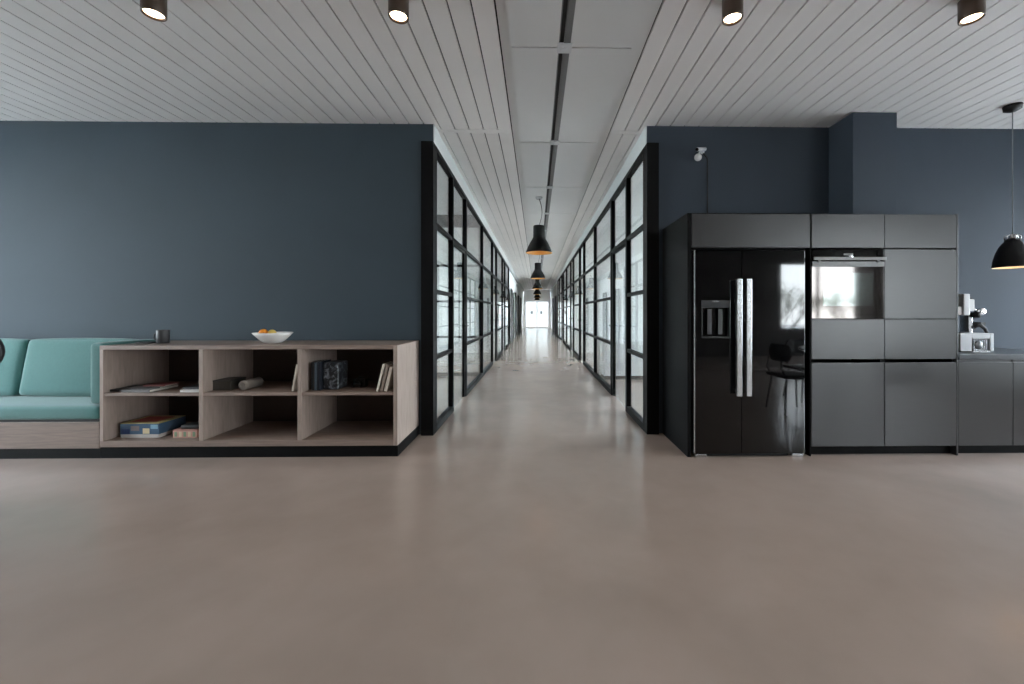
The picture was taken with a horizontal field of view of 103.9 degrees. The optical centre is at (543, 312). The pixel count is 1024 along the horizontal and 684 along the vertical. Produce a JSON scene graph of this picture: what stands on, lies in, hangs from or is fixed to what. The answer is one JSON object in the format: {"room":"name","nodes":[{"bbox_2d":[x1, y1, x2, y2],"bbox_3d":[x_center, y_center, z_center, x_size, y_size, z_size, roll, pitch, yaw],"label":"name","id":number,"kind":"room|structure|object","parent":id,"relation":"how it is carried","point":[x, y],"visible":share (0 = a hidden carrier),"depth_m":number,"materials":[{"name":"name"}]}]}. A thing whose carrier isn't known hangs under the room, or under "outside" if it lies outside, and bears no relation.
{"room":"office break room","nodes":[
{"label":"office break room","id":0,"kind":"room"},
{"bbox_2d":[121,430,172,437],"bbox_3d":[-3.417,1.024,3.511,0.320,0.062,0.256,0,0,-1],"label":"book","id":1,"kind":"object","parent":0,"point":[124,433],"depth_m":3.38,"materials":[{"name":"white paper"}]},
{"bbox_2d":[0,120,432,434],"bbox_3d":[-4.080,-0.347,3.959,5.980,3.094,0.120,0,0,-1],"label":"wall","id":2,"kind":"structure","parent":0,"point":[195,231],"depth_m":3.91,"materials":[{"name":"blue paint"}]},
{"bbox_2d":[437,251,478,352],"bbox_3d":[-3.552,-0.332,12.130,4.520,3.064,0.100,0,0,-1],"label":"wall","id":3,"kind":"structure","parent":0,"point":[442,256],"depth_m":12.10,"materials":[{"name":"white paint"}]},
{"bbox_2d":[497,248,502,358],"bbox_3d":[-1.235,-0.242,11.180,0.060,2.885,1.800,0,0,-1],"label":"window","id":4,"kind":"structure","parent":3,"relation":"in","point":[499,256],"depth_m":11.20,"materials":[{"name":"black metal"}]},
{"bbox_2d":[503,258,506,350],"bbox_3d":[-1.237,-0.242,12.555,0.104,2.885,0.950,0,0,-1],"label":"door","id":5,"kind":"structure","parent":3,"relation":"in","point":[504,261],"depth_m":12.90,"materials":[{"name":"black metal"}]},
{"bbox_2d":[0,326,1023,683],"bbox_3d":[1.008,1.260,16.770,16.600,0.120,42.500,0,0,-1],"label":"floor","id":6,"kind":"structure","parent":0,"point":[540,535],"depth_m":1.96,"materials":[{"name":"concrete"}]},
{"bbox_2d":[0,339,4,362],"bbox_3d":[-3.417,0.659,2.198,0.526,1.084,0.433,0,0,-1],"label":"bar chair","id":7,"kind":"object","parent":6,"relation":"on","point":[2,347],"visible":1,"depth_m":2.34,"materials":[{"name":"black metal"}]},
{"bbox_2d":[0,419,100,458],"bbox_3d":[-4.963,1.041,3.575,2.601,0.318,0.612,0,0,-1],"label":"bench","id":8,"kind":"object","parent":6,"relation":"on","point":[76,438],"visible":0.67,"depth_m":3.29,"materials":[{"name":"grey wood"}]},
{"bbox_2d":[0,395,99,419],"bbox_3d":[-4.964,0.825,3.553,2.610,0.126,0.588,0,0,-1],"label":"seat cushion","id":9,"kind":"object","parent":8,"relation":"on","point":[22,407],"visible":0.47,"depth_m":3.29,"materials":[{"name":"teal fabric"}]},
{"bbox_2d":[0,338,33,396],"bbox_3d":[-5.262,0.506,3.724,0.966,0.546,0.222,0,0,-1],"label":"cushion","id":10,"kind":"object","parent":9,"relation":"on","point":[12,364],"visible":0.62,"depth_m":3.66,"materials":[{"name":"teal fabric"}]},
{"bbox_2d":[19,338,138,396],"bbox_3d":[-4.288,0.506,3.741,1.013,0.546,0.222,0,0,-1],"label":"cushion","id":11,"kind":"object","parent":9,"relation":"on","point":[53,367],"visible":0.51,"depth_m":3.65,"materials":[{"name":"teal fabric"}]},
{"bbox_2d":[91,339,155,403],"bbox_3d":[-3.725,0.506,3.609,0.132,0.524,0.579,0,0,-1],"label":"cushion","id":12,"kind":"object","parent":9,"relation":"on","point":[95,348],"visible":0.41,"depth_m":3.32,"materials":[{"name":"teal fabric"}]},
{"bbox_2d":[100,340,418,457],"bbox_3d":[-2.441,0.735,3.618,2.436,0.931,0.613,0,0,-1],"label":"open shelf unit","id":13,"kind":"object","parent":6,"relation":"on","point":[270,419],"visible":0.8,"depth_m":3.51,"materials":[{"name":"grey wood"}]},
{"bbox_2d":[110,385,139,391],"bbox_3d":[-3.580,0.650,3.458,0.130,0.020,0.220,0,0,-4],"label":"book","id":14,"kind":"object","parent":13,"relation":"on","point":[127,387],"visible":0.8,"depth_m":3.39,"materials":[{"name":"paper"}]},
{"bbox_2d":[135,341,155,343],"bbox_3d":[-3.523,0.262,3.554,0.132,0.016,0.092,0,0,-1],"label":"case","id":15,"kind":"object","parent":13,"relation":"on","point":[143,342],"visible":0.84,"depth_m":3.51,"materials":[{"name":"grey"}]},
{"bbox_2d":[121,384,178,392],"bbox_3d":[-3.386,0.649,3.451,0.240,0.022,0.260,0,0,1],"label":"book","id":16,"kind":"object","parent":13,"relation":"on","point":[173,386],"visible":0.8,"depth_m":3.33,"materials":[{"name":"paper"}]},
{"bbox_2d":[129,384,176,388],"bbox_3d":[-3.369,0.631,3.462,0.230,0.012,0.190,0,0,-7],"label":"book","id":17,"kind":"object","parent":16,"relation":"on","point":[140,386],"visible":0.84,"depth_m":3.38,"materials":[{"name":"paper"}]},
{"bbox_2d":[143,382,178,386],"bbox_3d":[-3.318,0.620,3.473,0.180,0.010,0.140,0,0,-2],"label":"book","id":18,"kind":"object","parent":17,"relation":"on","point":[160,383],"visible":1,"depth_m":3.45,"materials":[{"name":"paper"}]},
{"bbox_2d":[120,415,185,437],"bbox_3d":[-3.417,0.993,3.510,0.324,0.125,0.262,0,0,-1],"label":"game","id":19,"kind":"object","parent":13,"relation":"on","point":[152,426],"visible":0.94,"depth_m":3.40,"materials":[{"name":"blue cardboard"}]},
{"bbox_2d":[121,416,174,433],"bbox_3d":[-3.417,0.975,3.490,0.304,0.090,0.222,0,0,-1],"label":"picture","id":20,"kind":"object","parent":19,"relation":"on","point":[148,424],"depth_m":3.40},
{"bbox_2d":[153,330,169,343],"bbox_3d":[-3.400,0.210,3.568,0.121,0.118,0.094,0,0,30],"label":"mug","id":21,"kind":"object","parent":13,"relation":"on","point":[162,336],"visible":0.99,"depth_m":3.53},
{"bbox_2d":[173,427,198,437],"bbox_3d":[-3.038,1.022,3.478,0.204,0.066,0.184,0,0,-1],"label":"game","id":22,"kind":"object","parent":13,"relation":"on","point":[177,433],"visible":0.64,"depth_m":3.39,"materials":[{"name":"pink cardboard"}]},
{"bbox_2d":[174,432,194,436],"bbox_3d":[-3.037,1.026,3.387,0.174,0.042,0.001,0,0,-1],"label":"picture","id":23,"kind":"object","parent":22,"relation":"attached to","point":[176,434],"depth_m":3.39},
{"bbox_2d":[181,422,198,428],"bbox_3d":[-3.017,0.972,3.463,0.154,0.038,0.114,0,0,-1],"label":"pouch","id":24,"kind":"object","parent":22,"relation":"on","point":[192,425],"visible":0.64,"depth_m":3.41,"materials":[{"name":"grey fabric"}]},
{"bbox_2d":[180,389,198,391],"bbox_3d":[-2.942,0.650,3.429,0.165,0.020,0.200,0,0,-1],"label":"book","id":25,"kind":"object","parent":13,"relation":"on","point":[182,390],"visible":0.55,"depth_m":3.33,"materials":[{"name":"paper"}]},
{"bbox_2d":[183,384,198,388],"bbox_3d":[-2.942,0.631,3.449,0.165,0.016,0.190,0,0,-1],"label":"book","id":26,"kind":"object","parent":25,"relation":"on","point":[197,385],"visible":0.4,"depth_m":3.35,"materials":[{"name":"paper"}]},
{"bbox_2d":[213,377,245,389],"bbox_3d":[-2.758,0.617,3.502,0.177,0.085,0.190,0,0,-1],"label":"storage box","id":27,"kind":"object","parent":13,"relation":"on","point":[229,383],"visible":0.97,"depth_m":3.41,"materials":[{"name":"black"}]},
{"bbox_2d":[239,377,263,389],"bbox_3d":[-2.567,0.619,3.514,0.082,0.082,0.203,0,0,-1],"label":"roll","id":28,"kind":"object","parent":13,"relation":"on","point":[258,381],"visible":1,"depth_m":3.47,"materials":[{"name":"grey fabric"}]},
{"bbox_2d":[252,332,292,343],"bbox_3d":[-2.420,0.221,3.578,0.312,0.095,0.312,0,0,-1],"label":"bowl","id":29,"kind":"object","parent":13,"relation":"on","point":[278,337],"visible":0.95,"depth_m":3.49,"materials":[{"name":"white ceramic"}]},
{"bbox_2d":[292,364,297,390],"bbox_3d":[-2.096,0.547,3.464,0.056,0.224,0.190,0,0,-1],"label":"book","id":30,"kind":"object","parent":13,"relation":"on","point":[295,380],"visible":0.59,"depth_m":3.37,"materials":[{"name":"paper"}]},
{"bbox_2d":[314,362,316,389],"bbox_3d":[-1.943,0.542,3.497,0.020,0.235,0.180,0,0,-1],"label":"book","id":31,"kind":"object","parent":13,"relation":"on","point":[315,364],"visible":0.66,"depth_m":3.41,"materials":[{"name":"blue paper"}]},
{"bbox_2d":[311,360,322,389],"bbox_3d":[-1.967,0.540,3.496,0.024,0.240,0.180,0,0,-1],"label":"book","id":32,"kind":"object","parent":13,"relation":"on","point":[312,363],"visible":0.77,"depth_m":3.41,"materials":[{"name":"paper"}]},
{"bbox_2d":[317,359,330,389],"bbox_3d":[-1.917,0.537,3.497,0.028,0.245,0.180,0,0,-1],"label":"book","id":33,"kind":"object","parent":13,"relation":"on","point":[319,363],"visible":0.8,"depth_m":3.41,"materials":[{"name":"paper"}]},
{"bbox_2d":[323,360,347,389],"bbox_3d":[-1.832,0.542,3.532,0.131,0.235,0.186,0,0,-1],"label":"book","id":34,"kind":"object","parent":13,"relation":"on","point":[335,372],"visible":1,"depth_m":3.44,"materials":[{"name":"black paper"}]},
{"bbox_2d":[353,376,367,386],"bbox_3d":[-1.638,0.612,3.559,0.110,0.095,0.105,0,0,-1],"label":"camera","id":35,"kind":"object","parent":13,"relation":"on","point":[360,381],"visible":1,"depth_m":3.55,"materials":[{"name":"black plastic"}]},
{"bbox_2d":[376,361,392,391],"bbox_3d":[-1.369,0.543,3.447,0.072,0.232,0.190,0,0,-1],"label":"book","id":36,"kind":"object","parent":13,"relation":"on","point":[390,362],"visible":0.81,"depth_m":3.35,"materials":[{"name":"paper"}]},
{"bbox_2d":[380,363,392,391],"bbox_3d":[-1.336,0.549,3.447,0.072,0.221,0.190,0,0,-1],"label":"book","id":37,"kind":"object","parent":13,"relation":"on","point":[391,364],"visible":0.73,"depth_m":3.35,"materials":[{"name":"paper"}]},
{"bbox_2d":[384,366,392,391],"bbox_3d":[-1.303,0.554,3.448,0.072,0.210,0.190,0,0,-1],"label":"book","id":38,"kind":"object","parent":13,"relation":"on","point":[389,382],"visible":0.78,"depth_m":3.35,"materials":[{"name":"paper"}]},
{"bbox_2d":[421,141,435,435],"bbox_3d":[-1.139,-0.242,3.970,0.120,2.884,0.119,0,0,-1],"label":"post","id":39,"kind":"object","parent":6,"relation":"on","point":[428,148],"visible":1,"depth_m":3.91,"materials":[{"name":"black metal"}]},
{"bbox_2d":[436,146,452,431],"bbox_3d":[-1.118,-0.242,4.446,0.060,2.885,0.830,0,0,-1],"label":"window","id":40,"kind":"structure","parent":6,"relation":"on","point":[448,411],"depth_m":4.83,"materials":[{"name":"black metal"}]},
{"bbox_2d":[437,215,479,375],"bbox_3d":[-3.463,-0.332,7.591,4.540,3.064,0.060,0,0,-1],"label":"window","id":41,"kind":"structure","parent":6,"relation":"on","point":[442,220],"depth_m":7.59,"materials":[{"name":"black metal"}]},
{"bbox_2d":[453,175,468,411],"bbox_3d":[-1.111,-0.242,5.331,0.104,2.885,0.940,0,0,-1],"label":"door","id":42,"kind":"structure","parent":6,"relation":"on","point":[462,248],"depth_m":5.67,"materials":[{"name":"black metal"}]},
{"bbox_2d":[467,198,482,394],"bbox_3d":[-1.157,-0.242,6.691,0.060,2.885,1.780,0,0,-1],"label":"window","id":43,"kind":"structure","parent":6,"relation":"on","point":[479,376],"depth_m":7.53,"materials":[{"name":"black metal"}]},
{"bbox_2d":[483,225,492,375],"bbox_3d":[-1.188,-0.242,8.456,0.060,2.885,1.750,0,0,-1],"label":"window","id":44,"kind":"structure","parent":6,"relation":"on","point":[487,240],"depth_m":8.46,"materials":[{"name":"black metal"}]},
{"bbox_2d":[493,241,497,361],"bbox_3d":[-1.189,-0.242,9.806,0.104,2.885,0.950,0,0,-1],"label":"door","id":45,"kind":"structure","parent":6,"relation":"on","point":[495,320],"depth_m":9.86,"materials":[{"name":"black metal"}]},
{"bbox_2d":[559,276,560,338],"bbox_3d":[0.798,-0.242,18.442,0.060,2.885,1.750,0,0,-1],"label":"window","id":46,"kind":"structure","parent":6,"relation":"on","point":[560,276],"depth_m":18.62,"materials":[{"name":"clear glass"}]},
{"bbox_2d":[561,273,562,340],"bbox_3d":[0.800,-0.242,17.092,0.104,2.885,0.950,0,0,-1],"label":"door","id":47,"kind":"structure","parent":6,"relation":"on","point":[562,273],"depth_m":17.18,"materials":[{"name":"black metal"}]},
{"bbox_2d":[563,268,565,344],"bbox_3d":[0.845,-0.242,15.742,0.060,2.885,1.750,0,0,-1],"label":"window","id":48,"kind":"structure","parent":6,"relation":"on","point":[564,271],"depth_m":15.95,"materials":[{"name":"clear glass"}]},
{"bbox_2d":[566,262,569,348],"bbox_3d":[0.876,-0.242,13.967,0.060,2.885,1.800,0,0,-1],"label":"window","id":49,"kind":"structure","parent":6,"relation":"on","point":[568,265],"depth_m":13.96,"materials":[{"name":"clear glass"}]},
{"bbox_2d":[578,242,582,361],"bbox_3d":[0.926,-0.242,9.843,0.104,2.885,0.950,0,0,-1],"label":"door","id":50,"kind":"structure","parent":6,"relation":"on","point":[580,320],"depth_m":9.93,"materials":[{"name":"black metal"}]},
{"bbox_2d":[594,199,610,393],"bbox_3d":[1.002,-0.242,6.748,0.060,2.885,1.740,0,0,-1],"label":"window","id":51,"kind":"structure","parent":6,"relation":"on","point":[597,376],"depth_m":7.11,"materials":[{"name":"black metal"}]},
{"bbox_2d":[609,175,625,410],"bbox_3d":[1.004,-0.242,5.378,0.104,2.885,1.000,0,0,-1],"label":"door","id":52,"kind":"structure","parent":6,"relation":"on","point":[614,249],"depth_m":5.75,"materials":[{"name":"black metal"}]},
{"bbox_2d":[600,340,642,378],"bbox_3d":[2.171,0.855,7.430,2.180,0.690,0.498,0,0,-1],"label":"sideboard","id":53,"kind":"object","parent":6,"relation":"on","point":[637,345],"visible":0.2,"depth_m":7.17,"materials":[{"name":"white plastic"}]},
{"bbox_2d":[626,148,643,430],"bbox_3d":[1.042,-0.242,4.474,0.060,2.885,0.810,0,0,-1],"label":"window","id":54,"kind":"structure","parent":6,"relation":"on","point":[630,410],"depth_m":4.85,"materials":[{"name":"black metal"}]},
{"bbox_2d":[644,143,658,433],"bbox_3d":[1.080,-0.242,4.009,0.120,2.884,0.119,0,0,-1],"label":"post","id":55,"kind":"object","parent":6,"relation":"on","point":[651,150],"visible":1,"depth_m":3.95,"materials":[{"name":"black metal"}]},
{"bbox_2d":[663,213,810,456],"bbox_3d":[1.714,0.183,3.667,1.042,2.034,0.660,0,0,-1],"label":"tall cabinet","id":56,"kind":"object","parent":6,"relation":"on","point":[690,232],"visible":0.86,"depth_m":3.37,"materials":[{"name":"black wood"}]},
{"bbox_2d":[691,250,804,456],"bbox_3d":[1.710,0.339,3.613,0.931,1.722,0.706,0,0,-1],"label":"fridge","id":57,"kind":"object","parent":6,"relation":"on","point":[748,306],"visible":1,"depth_m":3.33,"materials":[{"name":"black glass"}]},
{"bbox_2d":[811,214,883,453],"bbox_3d":[2.547,0.183,3.526,0.621,2.034,0.349,0,0,-1],"label":"tall cabinet","id":58,"kind":"object","parent":6,"relation":"on","point":[847,366],"visible":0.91,"depth_m":3.35,"materials":[{"name":"black wood"}]},
{"bbox_2d":[811,249,886,318],"bbox_3d":[2.548,-0.236,3.495,0.613,0.595,0.349,0,0,-1],"label":"oven","id":59,"kind":"object","parent":58,"relation":"in","point":[845,283],"visible":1,"depth_m":3.35,"materials":[{"name":"black glass"}]},
{"bbox_2d":[879,214,957,455],"bbox_3d":[3.171,0.183,3.692,0.631,2.034,0.660,0,0,-1],"label":"tall cabinet","id":60,"kind":"object","parent":6,"relation":"on","point":[920,360],"visible":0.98,"depth_m":3.36,"materials":[{"name":"black wood"}]},
{"bbox_2d":[958,360,1012,452],"bbox_3d":[3.722,0.797,3.701,0.470,0.806,0.660,0,0,-1],"label":"base cabinet","id":61,"kind":"object","parent":6,"relation":"on","point":[985,387],"visible":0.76,"depth_m":3.37,"materials":[{"name":"black wood"}]},
{"bbox_2d":[1006,360,1023,452],"bbox_3d":[4.257,0.797,3.711,0.600,0.806,0.660,0,0,-1],"label":"base cabinet","id":62,"kind":"object","parent":6,"relation":"on","point":[1018,365],"visible":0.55,"depth_m":3.38,"materials":[{"name":"black wood"}]},
{"bbox_2d":[958,348,1023,359],"bbox_3d":[4.022,0.370,3.703,1.070,0.044,0.668,0,0,-1],"label":"countertop","id":63,"kind":"structure","parent":62,"relation":"on","point":[998,353],"depth_m":3.37,"materials":[{"name":"grey stone"}]},
{"bbox_2d":[958,294,993,351],"bbox_3d":[3.866,0.088,3.678,0.325,0.520,0.260,0,0,-1],"label":"coffee machine","id":64,"kind":"object","parent":63,"relation":"on","point":[968,340],"visible":0.66,"depth_m":3.60,"materials":[{"name":"silver metal"}]},
{"bbox_2d":[967,339,989,351],"bbox_3d":[3.893,0.289,3.626,0.159,0.116,0.145,0,0,-1],"label":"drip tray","id":65,"kind":"object","parent":64,"relation":"on","point":[976,345],"depth_m":3.56,"materials":[{"name":"metal"}]},
{"bbox_2d":[0,0,1023,289],"bbox_3d":[1.062,-1.889,13.661,16.600,0.072,37.188,0,0,-1],"label":"ceiling","id":66,"kind":"structure","parent":0,"point":[482,72],"depth_m":3.11,"materials":[{"name":"white wood"}]},
{"bbox_2d":[140,0,166,21],"bbox_3d":[-2.275,-1.802,2.336,0.116,0.124,0.116,0,0,-1],"label":"ceiling spotlight","id":67,"kind":"object","parent":66,"relation":"attached to","point":[156,10],"visible":1,"depth_m":2.32,"materials":[{"name":"brown metal"}]},
{"bbox_2d":[388,0,408,23],"bbox_3d":[-0.854,-1.802,2.355,0.116,0.124,0.116,0,0,-1],"label":"ceiling spotlight","id":68,"kind":"object","parent":66,"relation":"attached to","point":[398,10],"visible":1,"depth_m":2.33,"materials":[{"name":"brown metal"}]},
{"bbox_2d":[533,289,540,294],"bbox_3d":[-0.320,-1.406,20.648,0.430,0.892,0.430,0,0,-1],"label":"pendant lamp","id":69,"kind":"object","parent":66,"relation":"hanging from","point":[537,291],"visible":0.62,"depth_m":20.54,"materials":[{"name":"brown metal"}]},
{"bbox_2d":[532,279,542,288],"bbox_3d":[-0.237,-1.406,15.898,0.430,0.892,0.430,0,0,-1],"label":"pendant lamp","id":70,"kind":"object","parent":66,"relation":"hanging from","point":[537,285],"visible":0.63,"depth_m":15.78,"materials":[{"name":"brown metal"}]},
{"bbox_2d":[530,256,545,278],"bbox_3d":[-0.155,-1.406,11.149,0.430,0.892,0.430,0,0,-1],"label":"pendant lamp","id":71,"kind":"object","parent":66,"relation":"hanging from","point":[537,273],"visible":0.88,"depth_m":11.05,"materials":[{"name":"brown metal"}]},
{"bbox_2d":[526,196,551,254],"bbox_3d":[-0.072,-1.406,6.400,0.430,0.892,0.430,0,0,-1],"label":"pendant lamp","id":72,"kind":"object","parent":66,"relation":"hanging from","point":[538,245],"visible":1,"depth_m":6.31,"materials":[{"name":"brown metal"}]},
{"bbox_2d":[540,0,575,281],"bbox_3d":[-0.041,-1.862,13.496,0.100,0.046,37.010,0,0,-1],"label":"ceiling track","id":73,"kind":"object","parent":66,"relation":"attached to","point":[564,47],"visible":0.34,"depth_m":3.27,"materials":[{"name":"metal"}]},
{"bbox_2d":[722,0,742,25],"bbox_3d":[1.121,-1.802,2.371,0.116,0.124,0.116,0,0,-1],"label":"ceiling spotlight","id":74,"kind":"object","parent":66,"relation":"attached to","point":[732,10],"visible":1,"depth_m":2.34,"materials":[{"name":"brown metal"}]},
{"bbox_2d":[957,0,985,25],"bbox_3d":[2.537,-1.802,2.371,0.116,0.124,0.116,0,0,-1],"label":"ceiling spotlight","id":75,"kind":"object","parent":66,"relation":"attached to","point":[969,12],"visible":1,"depth_m":2.35,"materials":[{"name":"brown metal"}]},
{"bbox_2d":[991,102,1023,268],"bbox_3d":[4.214,-1.137,3.594,0.256,1.456,0.256,0,0,-1],"label":"pendant lamp","id":76,"kind":"object","parent":66,"relation":"hanging from","point":[1010,254],"visible":1,"depth_m":3.56,"materials":[{"name":"black metal"}]},
{"bbox_2d":[509,271,522,342],"bbox_3d":[-1.524,-0.242,23.402,0.070,2.884,17.150,0,0,-1],"label":"wall","id":77,"kind":"structure","parent":0,"point":[513,284],"depth_m":19.62,"materials":[{"name":"white paint"}]},
{"bbox_2d":[433,124,523,291],"bbox_3d":[-1.359,-1.775,17.964,0.070,0.180,28.030,0,0,-1],"label":"trim","id":78,"kind":"structure","parent":77,"relation":"attached to","point":[438,141],"depth_m":5.53,"materials":[{"name":"grey paint"}]},
{"bbox_2d":[506,263,508,348],"bbox_3d":[-1.283,-0.242,13.930,0.060,2.885,1.800,0,0,-1],"label":"window","id":79,"kind":"structure","parent":77,"relation":"in","point":[507,266],"depth_m":14.28,"materials":[{"name":"clear glass"}]},
{"bbox_2d":[511,288,512,342],"bbox_3d":[-1.256,0.120,16.081,0.069,2.160,1.000,0,0,-1],"label":"door","id":80,"kind":"structure","parent":77,"relation":"in","point":[511,288],"depth_m":15.96,"materials":[{"name":"black metal"}]},
{"bbox_2d":[515,292,515,337],"bbox_3d":[-1.305,0.120,18.880,0.069,2.160,1.000,0,0,-1],"label":"door","id":81,"kind":"structure","parent":77,"relation":"in","point":[515,292],"depth_m":19.00,"materials":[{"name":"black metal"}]},
{"bbox_2d":[518,295,518,334],"bbox_3d":[-1.361,0.120,22.080,0.069,2.160,1.000,0,0,-1],"label":"door","id":82,"kind":"structure","parent":77,"relation":"in","point":[518,295],"depth_m":22.16,"materials":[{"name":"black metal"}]},
{"bbox_2d":[520,298,520,331],"bbox_3d":[-1.420,0.120,25.479,0.069,2.160,1.000,0,0,-1],"label":"door","id":83,"kind":"structure","parent":77,"relation":"in","point":[520,298],"depth_m":24.98,"materials":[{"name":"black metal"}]},
{"bbox_2d":[525,301,548,325],"bbox_3d":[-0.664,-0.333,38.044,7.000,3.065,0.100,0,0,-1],"label":"door","id":84,"kind":"structure","parent":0,"point":[530,319],"depth_m":37.99,"materials":[{"name":"white paint"}]},
{"bbox_2d":[524,290,549,327],"bbox_3d":[-0.520,-0.333,32.071,2.100,3.065,0.150,0,0,-1],"label":"wall","id":85,"kind":"structure","parent":0,"point":[528,294],"depth_m":31.99,"materials":[{"name":"white paint"}]},
{"bbox_2d":[526,301,547,327],"bbox_3d":[-0.519,0.120,32.011,1.840,2.140,0.129,0,0,-1],"label":"door frame","id":86,"kind":"structure","parent":85,"relation":"in","point":[526,301],"depth_m":32.03,"materials":[{"name":"white paint"}]},
{"bbox_2d":[523,292,550,327],"bbox_3d":[-0.562,-0.333,32.225,7.000,3.065,0.140,0,0,-1],"label":"wall","id":87,"kind":"structure","parent":0,"point":[523,292],"depth_m":32.15,"materials":[{"name":"white paint"}]},
{"bbox_2d":[551,284,556,333],"bbox_3d":[0.734,-0.242,26.442,0.070,2.884,11.150,0,0,-1],"label":"wall","id":88,"kind":"structure","parent":0,"point":[554,291],"depth_m":25.81,"materials":[{"name":"white paint"}]},
{"bbox_2d":[552,298,553,331],"bbox_3d":[0.600,0.120,26.114,0.069,2.160,1.000,0,0,-1],"label":"door","id":89,"kind":"structure","parent":88,"relation":"in","point":[553,298],"depth_m":25.61,"materials":[{"name":"black metal"}]},
{"bbox_2d":[555,296,555,333],"bbox_3d":[0.656,0.120,22.915,0.069,2.160,1.000,0,0,-1],"label":"door","id":90,"kind":"structure","parent":88,"relation":"in","point":[555,296],"depth_m":22.42,"materials":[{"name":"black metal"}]},
{"bbox_2d":[557,279,558,336],"bbox_3d":[0.769,-0.242,20.091,0.060,2.885,1.550,0,0,-1],"label":"window","id":91,"kind":"structure","parent":88,"relation":"in","point":[558,279],"depth_m":20.31,"materials":[{"name":"clear glass"}]},
{"bbox_2d":[550,126,646,291],"bbox_3d":[0.811,-1.775,18.002,0.070,0.180,28.030,0,0,-1],"label":"trim","id":92,"kind":"structure","parent":88,"relation":"attached to","point":[641,142],"depth_m":5.59,"materials":[{"name":"grey paint"}]},
{"bbox_2d":[590,252,593,351],"bbox_3d":[2.667,-0.332,12.238,3.440,3.064,0.100,0,0,-1],"label":"wall","id":93,"kind":"structure","parent":0,"point":[592,253],"depth_m":12.17,"materials":[{"name":"white paint"}]},
{"bbox_2d":[569,257,572,352],"bbox_3d":[0.878,-0.242,12.592,0.104,2.885,0.950,0,0,-1],"label":"door","id":94,"kind":"structure","parent":93,"relation":"in","point":[571,260],"depth_m":12.75,"materials":[{"name":"black metal"}]},
{"bbox_2d":[573,248,578,358],"bbox_3d":[0.924,-0.242,11.218,0.060,2.885,1.800,0,0,-1],"label":"window","id":95,"kind":"structure","parent":93,"relation":"in","point":[576,255],"depth_m":11.17,"materials":[{"name":"black metal"}]},
{"bbox_2d":[597,216,642,374],"bbox_3d":[2.745,-0.332,7.759,3.440,3.064,0.100,0,0,-1],"label":"wall","id":96,"kind":"structure","parent":0,"point":[603,229],"depth_m":7.69,"materials":[{"name":"white paint"}]},
{"bbox_2d":[583,225,593,375],"bbox_3d":[0.972,-0.242,8.493,0.060,2.885,1.750,0,0,-1],"label":"window","id":97,"kind":"structure","parent":96,"relation":"in","point":[587,268],"depth_m":8.76,"materials":[{"name":"black metal"}]},
{"bbox_2d":[647,125,1023,432],"bbox_3d":[3.729,-0.347,4.096,5.400,3.094,0.120,0,0,-1],"label":"wall","id":98,"kind":"structure","parent":0,"point":[967,173],"depth_m":4.03,"materials":[{"name":"blue paint"}]},
{"bbox_2d":[694,147,706,160],"bbox_3d":[1.544,-1.565,3.944,0.161,0.142,0.075,0,0,-28],"label":"security camera","id":99,"kind":"object","parent":98,"relation":"attached to","point":[697,157],"visible":1,"depth_m":3.91,"materials":[{"name":"white plastic"}]},
{"bbox_2d":[703,153,707,212],"bbox_3d":[1.613,-1.184,3.988,0.056,0.821,0.012,0,0,-8],"label":"cable","id":100,"kind":"object","parent":98,"relation":"attached to","point":[703,153],"visible":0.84,"depth_m":3.99,"materials":[{"name":"plastic"}]},
{"bbox_2d":[829,112,896,213],"bbox_3d":[3.076,-0.332,3.869,0.415,3.064,0.309,0,0,-1],"label":"wall pier","id":101,"kind":"object","parent":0,"point":[862,145],"visible":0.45,"depth_m":3.72,"materials":[{"name":"blue paint"}]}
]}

